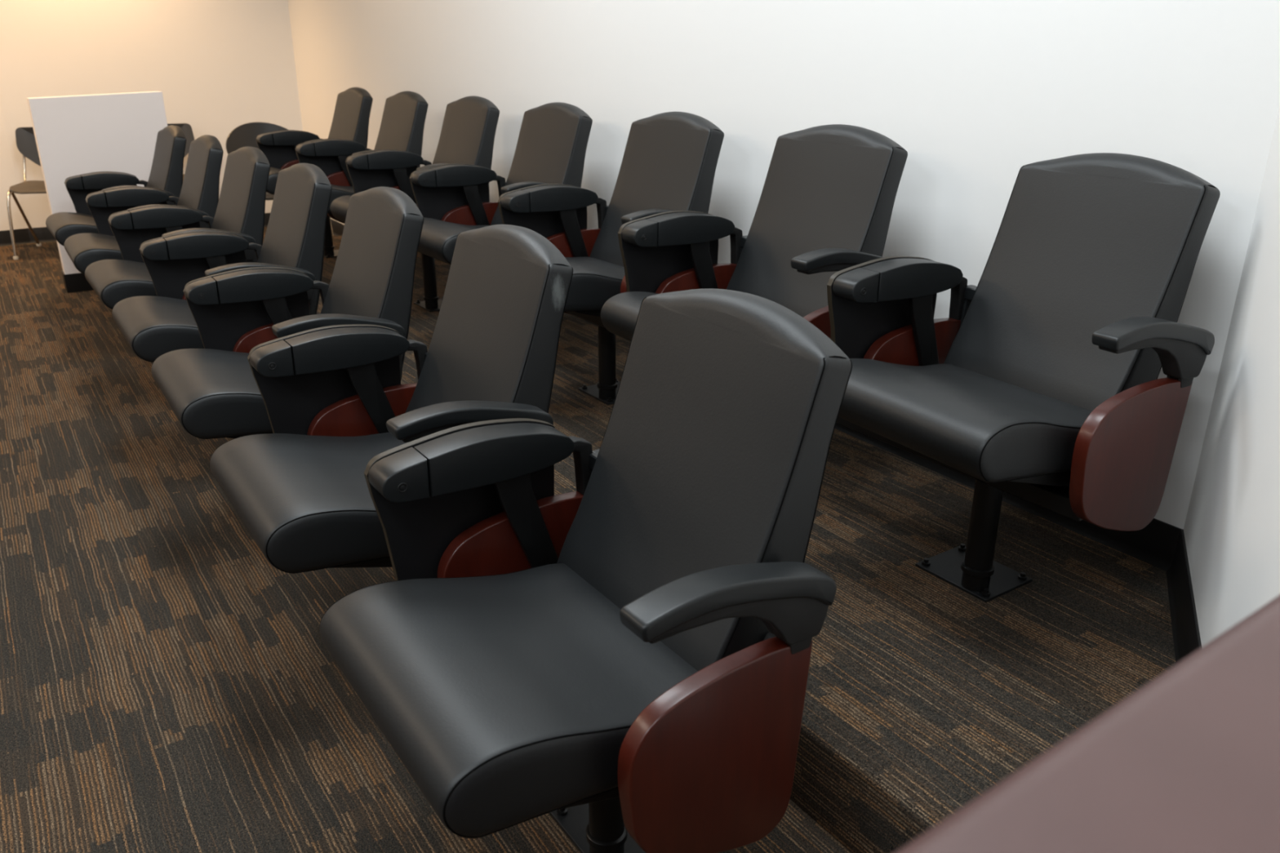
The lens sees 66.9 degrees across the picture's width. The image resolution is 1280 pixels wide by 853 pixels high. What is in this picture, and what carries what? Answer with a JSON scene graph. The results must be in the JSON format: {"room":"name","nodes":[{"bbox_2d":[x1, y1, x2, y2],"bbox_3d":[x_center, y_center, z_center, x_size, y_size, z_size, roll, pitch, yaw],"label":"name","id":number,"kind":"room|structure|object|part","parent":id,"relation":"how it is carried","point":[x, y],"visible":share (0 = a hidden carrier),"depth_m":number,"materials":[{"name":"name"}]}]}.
{"room":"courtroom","nodes":[
{"label":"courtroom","id":0,"kind":"room"},
{"bbox_2d":[0,104,27,231],"bbox_3d":[-5.138,-2.166,5.041,2.916,2.750,0.120,-18,28,-40],"label":"wall","id":1,"kind":"structure","parent":0,"point":[8,179],"depth_m":6.25,"materials":[{"name":"white paint"}]},
{"bbox_2d":[0,228,31,246],"bbox_3d":[-5.096,-0.909,5.467,2.916,0.097,0.016,-18,28,-40],"label":"baseboard","id":2,"kind":"structure","parent":1,"relation":"attached to","point":[21,236],"depth_m":6.35,"materials":[{"name":"black plastic"}]},
{"bbox_2d":[26,90,167,274],"bbox_3d":[-2.775,-1.241,5.110,0.606,0.989,0.115,-13,25,-32],"label":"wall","id":3,"kind":"structure","parent":0,"point":[80,134],"depth_m":4.95,"materials":[{"name":"white paint"}]},
{"bbox_2d":[61,270,93,293],"bbox_3d":[-2.779,-0.823,5.267,0.613,0.097,0.129,-13,25,-32],"label":"baseboard","id":4,"kind":"structure","parent":3,"relation":"attached to","point":[73,282],"depth_m":5.08,"materials":[{"name":"black plastic"}]},
{"bbox_2d":[0,0,302,227],"bbox_3d":[-3.258,-2.669,6.381,1.816,2.750,0.120,-10,23,-26],"label":"wall","id":5,"kind":"structure","parent":0,"point":[219,67],"depth_m":6.41,"materials":[{"name":"white paint"}]},
{"bbox_2d":[27,213,270,243],"bbox_3d":[-3.231,-1.408,6.797,1.816,0.097,0.016,-10,23,-26],"label":"baseboard","id":6,"kind":"structure","parent":5,"relation":"attached to","point":[43,234],"depth_m":6.44,"materials":[{"name":"black plastic"}]},
{"bbox_2d":[0,226,851,852],"bbox_3d":[-2.875,0.385,2.372,7.400,0.100,9.800,-13,25,-32],"label":"floor","id":7,"kind":"structure","parent":0,"point":[166,686],"depth_m":2.02,"materials":[{"name":"carpet"}]},
{"bbox_2d":[6,127,46,259],"bbox_3d":[-3.647,-1.466,6.039,0.474,0.742,0.492,-5,22,-14],"label":"chair","id":8,"kind":"object","parent":7,"relation":"on","point":[26,144],"visible":0.37,"depth_m":6.06,"materials":[{"name":"brown plastic"}]},
{"bbox_3d":[-3.803,-1.244,5.898,0.021,0.404,0.159,0,21,0],"label":"leg","id":9,"kind":"part","parent":8,"relation":"part of","materials":[{"name":"silver metal"}]},
{"bbox_3d":[-3.865,-1.307,6.097,0.018,0.391,0.364,-7,22,-17],"label":"leg","id":10,"kind":"part","parent":8,"relation":"part of","materials":[{"name":"silver metal"}]},
{"bbox_3d":[-3.647,-1.496,6.027,0.395,0.039,0.410,-5,22,-14],"label":"seat","id":11,"kind":"part","parent":8,"relation":"part of","materials":[{"name":"brown plastic"}]},
{"bbox_3d":[-3.702,-1.762,6.147,0.423,0.267,0.064,-5,22,-14],"label":"backrest","id":12,"kind":"part","parent":8,"relation":"part of","materials":[{"name":"grey plastic"}]},
{"bbox_2d":[167,123,194,181],"bbox_3d":[-3.065,-1.583,6.351,0.474,0.742,0.492,-13,25,-32],"label":"chair","id":13,"kind":"object","parent":7,"relation":"on","point":[187,129],"visible":0.04,"depth_m":6.49,"materials":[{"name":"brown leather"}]},
{"bbox_3d":[-3.184,-1.868,6.432,0.423,0.267,0.064,-13,25,-32],"label":"backrest","id":14,"kind":"part","parent":13,"relation":"part of","materials":[{"name":"grey plastic"}]},
{"bbox_2d":[225,122,333,235],"bbox_3d":[-2.175,-1.405,5.827,0.474,0.790,0.498,-15,26,-35],"label":"chair","id":15,"kind":"object","parent":7,"relation":"on","point":[245,135],"visible":0.07,"depth_m":5.83,"materials":[{"name":"black leather"}]},
{"bbox_3d":[-2.292,-1.702,5.875,0.450,0.270,0.116,-15,26,-35],"label":"backrest","id":16,"kind":"part","parent":15,"relation":"part of","materials":[{"name":"grey plastic"}]},
{"bbox_3d":[-2.173,-1.411,5.821,0.395,0.039,0.410,-15,26,-35],"label":"seat","id":17,"kind":"part","parent":15,"relation":"part of","materials":[{"name":"leather"}]},
{"bbox_2d":[549,797,645,852],"bbox_3d":[-1.196,-0.093,3.115,0.152,0.276,4.625,-13,25,-32],"label":"chair base","id":18,"kind":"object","parent":7,"relation":"on","point":[597,827],"depth_m":1.48,"materials":[{"name":"black paint"}]},
{"bbox_2d":[45,124,186,246],"bbox_3d":[-2.453,-1.067,4.571,0.619,0.657,0.597,-14,25,-32],"label":"chair","id":19,"kind":"object","parent":18,"relation":"on","point":[166,175],"visible":0.41,"depth_m":4.55,"materials":[{"name":"black leather"}]},
{"bbox_2d":[45,212,98,246],"bbox_3d":[-2.525,-0.912,4.550,0.416,0.163,0.433,-14,25,-32],"label":"seat cushion","id":20,"kind":"object","parent":19,"relation":"on","point":[62,225],"depth_m":4.34,"materials":[{"name":"black leather"}]},
{"bbox_3d":[-2.591,-1.206,4.742,0.244,0.074,0.059,-14,25,-32],"label":"tablet arm","id":21,"kind":"part","parent":19,"relation":"part of","materials":[{"name":"black leather"}]},
{"bbox_3d":[-2.258,-1.045,4.367,0.288,0.082,0.049,-14,25,-32],"label":"armrest","id":22,"kind":"part","parent":19,"relation":"part of","materials":[{"name":"black leather"}]},
{"bbox_3d":[-2.298,-1.196,4.646,0.232,0.469,0.406,-14,25,-32],"label":"backrest","id":23,"kind":"part","parent":19,"relation":"part of","materials":[{"name":"black leather"}]},
{"bbox_2d":[64,134,223,274],"bbox_3d":[-2.044,-0.857,4.023,0.619,0.657,0.597,-13,25,-31],"label":"chair","id":24,"kind":"object","parent":18,"relation":"on","point":[199,192],"visible":0.45,"depth_m":4.00,"materials":[{"name":"black leather"}]},
{"bbox_2d":[64,232,123,274],"bbox_3d":[-2.118,-0.703,4.004,0.416,0.163,0.433,-13,25,-31],"label":"seat cushion","id":25,"kind":"object","parent":24,"relation":"on","point":[83,250],"depth_m":3.79,"materials":[{"name":"black leather"}]},
{"bbox_3d":[-2.178,-0.997,4.197,0.244,0.074,0.059,-13,25,-31],"label":"tablet arm","id":26,"kind":"part","parent":24,"relation":"part of","materials":[{"name":"black leather"}]},
{"bbox_3d":[-1.854,-0.833,3.815,0.288,0.082,0.049,-13,25,-31],"label":"armrest","id":27,"kind":"part","parent":24,"relation":"part of","materials":[{"name":"black plastic"}]},
{"bbox_3d":[-1.886,-0.984,4.096,0.232,0.469,0.406,-13,25,-31],"label":"backrest","id":28,"kind":"part","parent":24,"relation":"part of","materials":[{"name":"black leather"}]},
{"bbox_2d":[84,146,270,309],"bbox_3d":[-1.658,-0.658,3.505,0.619,0.657,0.597,-14,25,-32],"label":"chair","id":29,"kind":"object","parent":18,"relation":"on","point":[241,206],"visible":0.42,"depth_m":3.49,"materials":[{"name":"black leather"}]},
{"bbox_2d":[84,259,156,309],"bbox_3d":[-1.730,-0.503,3.485,0.416,0.163,0.433,-14,25,-32],"label":"seat cushion","id":30,"kind":"object","parent":29,"relation":"on","point":[113,281],"depth_m":3.27,"materials":[{"name":"black leather"}]},
{"bbox_3d":[-1.795,-0.797,3.677,0.244,0.074,0.059,-14,25,-32],"label":"tablet arm","id":31,"kind":"part","parent":29,"relation":"part of","materials":[{"name":"black plastic"}]},
{"bbox_3d":[-1.464,-0.636,3.300,0.288,0.082,0.049,-14,25,-32],"label":"armrest","id":32,"kind":"part","parent":29,"relation":"part of","materials":[{"name":"black plastic"}]},
{"bbox_3d":[-1.502,-0.786,3.580,0.232,0.469,0.406,-14,25,-32],"label":"backrest","id":33,"kind":"part","parent":29,"relation":"part of","materials":[{"name":"black leather"}]},
{"bbox_2d":[111,163,332,361],"bbox_3d":[-1.266,-0.450,2.963,0.619,0.657,0.597,-13,25,-31],"label":"chair","id":34,"kind":"object","parent":18,"relation":"on","point":[153,326],"visible":0.4,"depth_m":2.94,"materials":[{"name":"black leather"}]},
{"bbox_2d":[111,295,204,361],"bbox_3d":[-1.340,-0.296,2.944,0.416,0.163,0.433,-13,25,-31],"label":"seat cushion","id":35,"kind":"object","parent":34,"relation":"on","point":[153,326],"depth_m":2.74,"materials":[{"name":"black leather"}]},
{"bbox_3d":[-1.400,-0.590,3.137,0.244,0.074,0.059,-13,25,-31],"label":"tablet arm","id":36,"kind":"part","parent":34,"relation":"part of","materials":[{"name":"black plastic"}]},
{"bbox_3d":[-1.076,-0.426,2.755,0.288,0.082,0.049,-13,25,-31],"label":"armrest","id":37,"kind":"part","parent":34,"relation":"part of","materials":[{"name":"black plastic"}]},
{"bbox_3d":[-1.109,-0.577,3.036,0.232,0.469,0.406,-13,25,-31],"label":"backrest","id":38,"kind":"part","parent":34,"relation":"part of","materials":[{"name":"black leather"}]},
{"bbox_2d":[151,186,423,439],"bbox_3d":[-0.873,-0.242,2.421,0.619,0.657,0.597,-13,25,-31],"label":"chair","id":39,"kind":"object","parent":18,"relation":"on","point":[212,391],"visible":0.49,"depth_m":2.40,"materials":[{"name":"black leather"}]},
{"bbox_2d":[151,348,272,438],"bbox_3d":[-0.947,-0.087,2.402,0.416,0.163,0.433,-13,25,-31],"label":"seat cushion","id":40,"kind":"object","parent":39,"relation":"on","point":[212,393],"depth_m":2.20,"materials":[{"name":"black leather"}]},
{"bbox_3d":[-0.985,-0.154,2.709,0.274,0.288,0.028,-13,25,-31],"label":"panel","id":41,"kind":"part","parent":39,"relation":"part of","materials":[{"name":"brown wood"}]},
{"bbox_3d":[-1.005,-0.382,2.595,0.244,0.074,0.059,-13,25,-31],"label":"tablet arm","id":42,"kind":"part","parent":39,"relation":"part of","materials":[{"name":"black plastic"}]},
{"bbox_3d":[-0.684,-0.218,2.212,0.288,0.082,0.049,-13,25,-31],"label":"armrest","id":43,"kind":"part","parent":39,"relation":"part of","materials":[{"name":"black plastic"}]},
{"bbox_3d":[-0.715,-0.369,2.492,0.232,0.469,0.406,-13,25,-31],"label":"backrest","id":44,"kind":"part","parent":39,"relation":"part of","materials":[{"name":"black leather"}]},
{"bbox_2d":[209,224,573,573],"bbox_3d":[-0.476,-0.028,1.863,0.619,0.657,0.597,-13,25,-31],"label":"chair","id":45,"kind":"object","parent":18,"relation":"on","point":[335,398],"visible":0.7,"depth_m":1.85,"materials":[{"name":"black leather"}]},
{"bbox_2d":[209,432,407,572],"bbox_3d":[-0.550,0.127,1.844,0.416,0.163,0.433,-13,25,-31],"label":"seat cushion","id":46,"kind":"object","parent":45,"relation":"on","point":[305,501],"depth_m":1.68,"materials":[{"name":"black leather"}]},
{"bbox_3d":[-0.611,-0.167,2.036,0.244,0.074,0.059,-13,25,-31],"label":"tablet arm","id":47,"kind":"part","parent":45,"relation":"part of","materials":[{"name":"black plastic"}]},
{"bbox_3d":[-0.591,0.060,2.150,0.274,0.288,0.028,-13,25,-31],"label":"panel","id":48,"kind":"part","parent":45,"relation":"part of","materials":[{"name":"brown wood"}]},
{"bbox_3d":[-0.285,-0.004,1.655,0.288,0.082,0.049,-13,25,-31],"label":"armrest","id":49,"kind":"part","parent":45,"relation":"part of","materials":[{"name":"black plastic"}]},
{"bbox_3d":[-0.319,-0.155,1.936,0.232,0.469,0.406,-13,25,-31],"label":"backrest","id":50,"kind":"part","parent":45,"relation":"part of","materials":[{"name":"black leather"}]},
{"bbox_2d":[319,288,852,852],"bbox_3d":[-0.084,0.179,1.324,0.619,0.657,0.597,-13,25,-32],"label":"chair","id":51,"kind":"object","parent":18,"relation":"on","point":[641,635],"visible":1,"depth_m":1.26,"materials":[{"name":"black leather"}]},
{"bbox_3d":[-0.220,0.040,1.496,0.244,0.074,0.059,-13,25,-32],"label":"tablet arm","id":52,"kind":"part","parent":51,"relation":"part of","materials":[{"name":"black plastic"}]},
{"bbox_2d":[320,563,697,836],"bbox_3d":[-0.157,0.334,1.304,0.416,0.163,0.433,-13,25,-32],"label":"seat cushion","id":53,"kind":"object","parent":51,"relation":"on","point":[509,700],"depth_m":1.20,"materials":[{"name":"black leather"}]},
{"bbox_3d":[-0.200,0.267,1.611,0.274,0.288,0.028,-13,25,-32],"label":"panel","id":54,"kind":"part","parent":51,"relation":"part of","materials":[{"name":"brown wood"}]},
{"bbox_3d":[0.072,0.051,1.398,0.232,0.469,0.406,-13,25,-32],"label":"backrest","id":55,"kind":"part","parent":51,"relation":"part of","materials":[{"name":"black leather"}]},
{"bbox_3d":[0.094,0.416,1.190,0.274,0.288,0.028,-13,25,-32],"label":"panel","id":56,"kind":"part","parent":51,"relation":"part of","materials":[{"name":"brown wood"}]},
{"bbox_3d":[0.109,0.202,1.118,0.288,0.082,0.049,-13,25,-32],"label":"armrest","id":57,"kind":"part","parent":51,"relation":"part of","materials":[{"name":"black plastic"}]},
{"bbox_2d":[316,235,1175,852],"bbox_3d":[-0.479,-0.184,3.525,1.100,0.159,5.607,-13,25,-32],"label":"floor","id":58,"kind":"structure","parent":0,"point":[923,695],"depth_m":1.81,"materials":[{"name":"carpet"}]},
{"bbox_2d":[324,216,1082,602],"bbox_3d":[-0.464,-0.435,3.574,0.152,0.276,4.625,-13,25,-32],"label":"chair base","id":59,"kind":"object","parent":58,"relation":"on","point":[972,569],"depth_m":1.97,"materials":[{"name":"black paint"}]},
{"bbox_2d":[255,87,373,217],"bbox_3d":[-1.723,-1.419,5.056,0.619,0.657,0.597,-13,25,-32],"label":"chair","id":60,"kind":"object","parent":59,"relation":"on","point":[350,121],"visible":0.23,"depth_m":5.13,"materials":[{"name":"black leather"}]},
{"bbox_2d":[266,166,281,194],"bbox_3d":[-1.796,-1.264,5.036,0.416,0.163,0.433,-13,25,-32],"label":"seat cushion","id":61,"kind":"object","parent":60,"relation":"on","point":[273,172],"depth_m":4.78,"materials":[{"name":"black leather"}]},
{"bbox_3d":[-1.840,-1.331,5.342,0.274,0.288,0.028,-13,25,-32],"label":"panel","id":62,"kind":"part","parent":60,"relation":"part of","materials":[{"name":"brown wood"}]},
{"bbox_3d":[-1.860,-1.558,5.228,0.244,0.074,0.059,-13,25,-32],"label":"tablet arm","id":63,"kind":"part","parent":60,"relation":"part of","materials":[{"name":"black leather"}]},
{"bbox_3d":[-1.567,-1.547,5.130,0.232,0.469,0.406,-13,25,-32],"label":"backrest","id":64,"kind":"part","parent":60,"relation":"part of","materials":[{"name":"black leather"}]},
{"bbox_3d":[-1.658,-0.941,5.269,0.150,0.006,0.180,-13,25,-32],"label":"plate","id":65,"kind":"part","parent":59,"relation":"part of","materials":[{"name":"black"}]},
{"bbox_2d":[295,90,428,223],"bbox_3d":[-1.320,-1.210,4.512,0.619,0.657,0.597,-13,25,-32],"label":"chair","id":66,"kind":"object","parent":59,"relation":"on","point":[404,114],"visible":0.34,"depth_m":4.59,"materials":[{"name":"black leather"}]},
{"bbox_3d":[-1.436,-1.123,4.799,0.274,0.288,0.028,-13,25,-32],"label":"panel","id":67,"kind":"part","parent":66,"relation":"part of","materials":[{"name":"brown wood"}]},
{"bbox_3d":[-1.456,-1.350,4.684,0.244,0.074,0.059,-13,25,-32],"label":"tablet arm","id":68,"kind":"part","parent":66,"relation":"part of","materials":[{"name":"black leather"}]},
{"bbox_2d":[327,184,354,213],"bbox_3d":[-1.393,-1.056,4.492,0.416,0.163,0.433,-13,25,-32],"label":"seat cushion","id":69,"kind":"object","parent":66,"relation":"on","point":[337,191],"depth_m":4.28,"materials":[{"name":"black leather"}]},
{"bbox_3d":[-1.128,-1.188,4.306,0.288,0.082,0.049,-13,25,-32],"label":"armrest","id":70,"kind":"part","parent":66,"relation":"part of","materials":[{"name":"black plastic"}]},
{"bbox_3d":[-1.164,-1.338,4.586,0.232,0.469,0.406,-13,25,-32],"label":"backrest","id":71,"kind":"part","parent":66,"relation":"part of","materials":[{"name":"black leather"}]},
{"bbox_2d":[330,95,499,222],"bbox_3d":[-0.917,-1.005,3.978,0.619,0.657,0.597,-14,25,-32],"label":"chair","id":72,"kind":"object","parent":59,"relation":"on","point":[468,128],"visible":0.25,"depth_m":4.06,"materials":[{"name":"black leather"}]},
{"bbox_2d":[330,195,417,222],"bbox_3d":[-0.990,-0.851,3.958,0.416,0.163,0.433,-14,25,-32],"label":"seat cushion","id":73,"kind":"object","parent":72,"relation":"on","point":[339,206],"depth_m":3.93,"materials":[{"name":"black leather"}]},
{"bbox_3d":[-1.054,-1.144,4.150,0.244,0.074,0.059,-14,25,-32],"label":"tablet arm","id":74,"kind":"part","parent":72,"relation":"part of","materials":[{"name":"black plastic"}]},
{"bbox_3d":[-0.724,-0.983,3.772,0.288,0.082,0.049,-14,25,-32],"label":"armrest","id":75,"kind":"part","parent":72,"relation":"part of","materials":[{"name":"black plastic"}]},
{"bbox_3d":[-0.761,-1.133,4.053,0.232,0.469,0.406,-14,25,-32],"label":"backrest","id":76,"kind":"part","parent":72,"relation":"part of","materials":[{"name":"black leather"}]},
{"bbox_3d":[-0.873,-0.525,4.187,0.150,0.006,0.180,-13,25,-32],"label":"plate","id":77,"kind":"part","parent":59,"relation":"part of","materials":[{"name":"black metal"}]},
{"bbox_2d":[409,102,592,265],"bbox_3d":[-0.518,-0.799,3.441,0.619,0.657,0.597,-14,25,-32],"label":"chair","id":78,"kind":"object","parent":59,"relation":"on","point":[452,199],"visible":0.39,"depth_m":3.52,"materials":[{"name":"black leather"}]},
{"bbox_2d":[417,217,489,264],"bbox_3d":[-0.591,-0.644,3.420,0.416,0.163,0.433,-14,25,-32],"label":"seat cushion","id":79,"kind":"object","parent":78,"relation":"on","point":[437,240],"depth_m":3.22,"materials":[{"name":"black leather"}]},
{"bbox_3d":[-0.656,-0.938,3.612,0.244,0.074,0.059,-14,25,-32],"label":"tablet arm","id":80,"kind":"part","parent":78,"relation":"part of","materials":[{"name":"black plastic"}]},
{"bbox_3d":[-0.637,-0.711,3.726,0.274,0.288,0.028,-14,25,-32],"label":"panel","id":81,"kind":"part","parent":78,"relation":"part of","materials":[{"name":"brown wood"}]},
{"bbox_3d":[-0.325,-0.777,3.236,0.288,0.082,0.049,-14,25,-32],"label":"armrest","id":82,"kind":"part","parent":78,"relation":"part of","materials":[{"name":"black plastic"}]},
{"bbox_3d":[-0.363,-0.927,3.516,0.232,0.469,0.406,-14,25,-32],"label":"backrest","id":83,"kind":"part","parent":78,"relation":"part of","materials":[{"name":"black leather"}]},
{"bbox_3d":[-0.088,-0.110,3.105,0.150,0.006,0.180,-13,25,-32],"label":"plate","id":84,"kind":"part","parent":59,"relation":"part of","materials":[{"name":"black metal"}]},
{"bbox_2d":[497,111,724,316],"bbox_3d":[-0.113,-0.580,2.869,0.619,0.657,0.597,-14,25,-32],"label":"chair","id":85,"kind":"object","parent":59,"relation":"on","point":[669,162],"visible":0.42,"depth_m":2.94,"materials":[{"name":"black leather"}]},
{"bbox_3d":[-0.250,-0.719,3.041,0.244,0.074,0.059,-14,25,-32],"label":"tablet arm","id":86,"kind":"part","parent":85,"relation":"part of","materials":[{"name":"black plastic"}]},
{"bbox_3d":[-0.230,-0.492,3.156,0.274,0.288,0.028,-14,25,-32],"label":"panel","id":87,"kind":"part","parent":85,"relation":"part of","materials":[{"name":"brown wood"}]},
{"bbox_2d":[564,257,625,311],"bbox_3d":[-0.185,-0.425,2.849,0.416,0.163,0.433,-14,25,-32],"label":"seat cushion","id":88,"kind":"object","parent":85,"relation":"on","point":[595,280],"depth_m":2.65,"materials":[{"name":"black leather"}]},
{"bbox_3d":[0.066,-0.343,2.736,0.274,0.288,0.028,-14,25,-32],"label":"panel","id":89,"kind":"part","parent":85,"relation":"part of","materials":[{"name":"brown wood"}]},
{"bbox_3d":[0.080,-0.557,2.664,0.288,0.082,0.049,-14,25,-32],"label":"armrest","id":90,"kind":"part","parent":85,"relation":"part of","materials":[{"name":"black plastic"}]},
{"bbox_3d":[0.043,-0.708,2.944,0.232,0.469,0.406,-14,25,-32],"label":"backrest","id":91,"kind":"part","parent":85,"relation":"part of","materials":[{"name":"black leather"}]},
{"bbox_2d":[600,124,907,341],"bbox_3d":[0.265,-0.376,2.338,0.619,0.657,0.597,-13,24,-31],"label":"chair","id":92,"kind":"object","parent":59,"relation":"on","point":[824,208],"visible":0.43,"depth_m":2.41,"materials":[{"name":"black leather"}]},
{"bbox_2d":[600,291,657,341],"bbox_3d":[0.191,-0.222,2.320,0.416,0.163,0.433,-13,24,-31],"label":"seat cushion","id":93,"kind":"object","parent":92,"relation":"on","point":[620,313],"depth_m":2.32,"materials":[{"name":"black leather"}]},
{"bbox_3d":[0.133,-0.516,2.513,0.244,0.074,0.059,-13,24,-31],"label":"tablet arm","id":94,"kind":"part","parent":92,"relation":"part of","materials":[{"name":"black plastic"}]},
{"bbox_3d":[0.153,-0.289,2.627,0.274,0.288,0.028,-13,24,-31],"label":"panel","id":95,"kind":"part","parent":92,"relation":"part of","materials":[{"name":"brown wood"}]},
{"bbox_3d":[0.423,-0.503,2.409,0.232,0.469,0.406,-13,24,-31],"label":"backrest","id":96,"kind":"part","parent":92,"relation":"part of","materials":[{"name":"black leather"}]},
{"bbox_3d":[0.439,-0.138,2.201,0.274,0.288,0.028,-13,24,-31],"label":"panel","id":97,"kind":"part","parent":92,"relation":"part of","materials":[{"name":"brown wood"}]},
{"bbox_3d":[0.454,-0.352,2.129,0.288,0.082,0.049,-13,24,-31],"label":"armrest","id":98,"kind":"part","parent":92,"relation":"part of","materials":[{"name":"black plastic"}]},
{"bbox_3d":[0.696,0.304,2.025,0.150,0.006,0.180,-13,25,-32],"label":"plate","id":99,"kind":"part","parent":59,"relation":"part of","materials":[{"name":"black metal"}]},
{"bbox_2d":[826,152,1220,531],"bbox_3d":[0.685,-0.170,1.833,0.606,0.644,0.585,-12,24,-29],"label":"chair","id":100,"kind":"object","parent":59,"relation":"on","point":[1044,371],"visible":0.96,"depth_m":1.79,"materials":[{"name":"black leather"}]},
{"bbox_3d":[0.586,-0.087,2.120,0.268,0.282,0.027,-12,24,-29],"label":"panel","id":101,"kind":"part","parent":100,"relation":"part of","materials":[{"name":"brown wood"}]},
{"bbox_3d":[0.565,-0.310,2.009,0.239,0.072,0.058,-12,24,-29],"label":"tablet arm","id":102,"kind":"part","parent":100,"relation":"part of","materials":[{"name":"black leather"}]},
{"bbox_2d":[838,358,1091,482],"bbox_3d":[0.610,-0.021,1.818,0.408,0.160,0.424,-12,24,-29],"label":"seat cushion","id":103,"kind":"object","parent":100,"relation":"on","point":[986,420],"depth_m":1.70,"materials":[{"name":"black leather"}]},
{"bbox_3d":[0.845,-0.292,1.897,0.228,0.460,0.398,-12,24,-29],"label":"backrest","id":104,"kind":"part","parent":100,"relation":"part of","materials":[{"name":"black leather"}]},
{"bbox_3d":[0.847,0.065,1.692,0.268,0.282,0.027,-12,24,-29],"label":"panel","id":105,"kind":"part","parent":100,"relation":"part of","materials":[{"name":"brown wood"}]},
{"bbox_3d":[0.861,-0.144,1.620,0.283,0.081,0.048,-12,24,-29],"label":"armrest","id":106,"kind":"part","parent":100,"relation":"part of","materials":[{"name":"black plastic"}]},
{"bbox_2d":[288,0,1279,529],"bbox_3d":[-0.599,-1.827,4.198,0.120,2.750,6.537,-13,24,-31],"label":"wall","id":107,"kind":"structure","parent":0,"point":[975,93],"depth_m":2.42,"materials":[{"name":"white paint"}]},
{"bbox_2d":[330,218,344,235],"bbox_3d":[-2.020,-1.325,6.593,0.016,0.097,1.540,-13,24,-31],"label":"baseboard","id":108,"kind":"structure","parent":107,"relation":"attached to","point":[337,228],"depth_m":6.70,"materials":[{"name":"black plastic"}]},
{"bbox_2d":[570,314,1182,571],"bbox_3d":[-0.241,-0.491,3.975,0.016,0.097,4.997,-13,24,-31],"label":"baseboard","id":109,"kind":"structure","parent":107,"relation":"attached to","point":[1154,544],"depth_m":2.16,"materials":[{"name":"black plastic"}]},
{"bbox_2d":[1183,106,1279,647],"bbox_3d":[0.778,-0.507,0.748,0.120,2.750,1.961,9,23,23],"label":"wall","id":110,"kind":"structure","parent":0,"point":[1232,527],"depth_m":1.56,"materials":[{"name":"white paint"}]},
{"bbox_2d":[894,595,1279,852],"bbox_3d":[-0.191,0.267,0.028,1.637,0.040,0.200,-14,25,-33],"label":"table","id":111,"kind":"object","parent":110,"relation":"attached to","point":[1188,762],"depth_m":0.35,"materials":[{"name":"red laminate"}]},
{"bbox_2d":[1165,528,1201,664],"bbox_3d":[0.875,0.447,1.526,0.016,0.097,1.173,9,23,23],"label":"baseboard","id":112,"kind":"structure","parent":110,"relation":"attached to","point":[1184,624],"depth_m":1.82,"materials":[{"name":"black plastic"}]}
]}

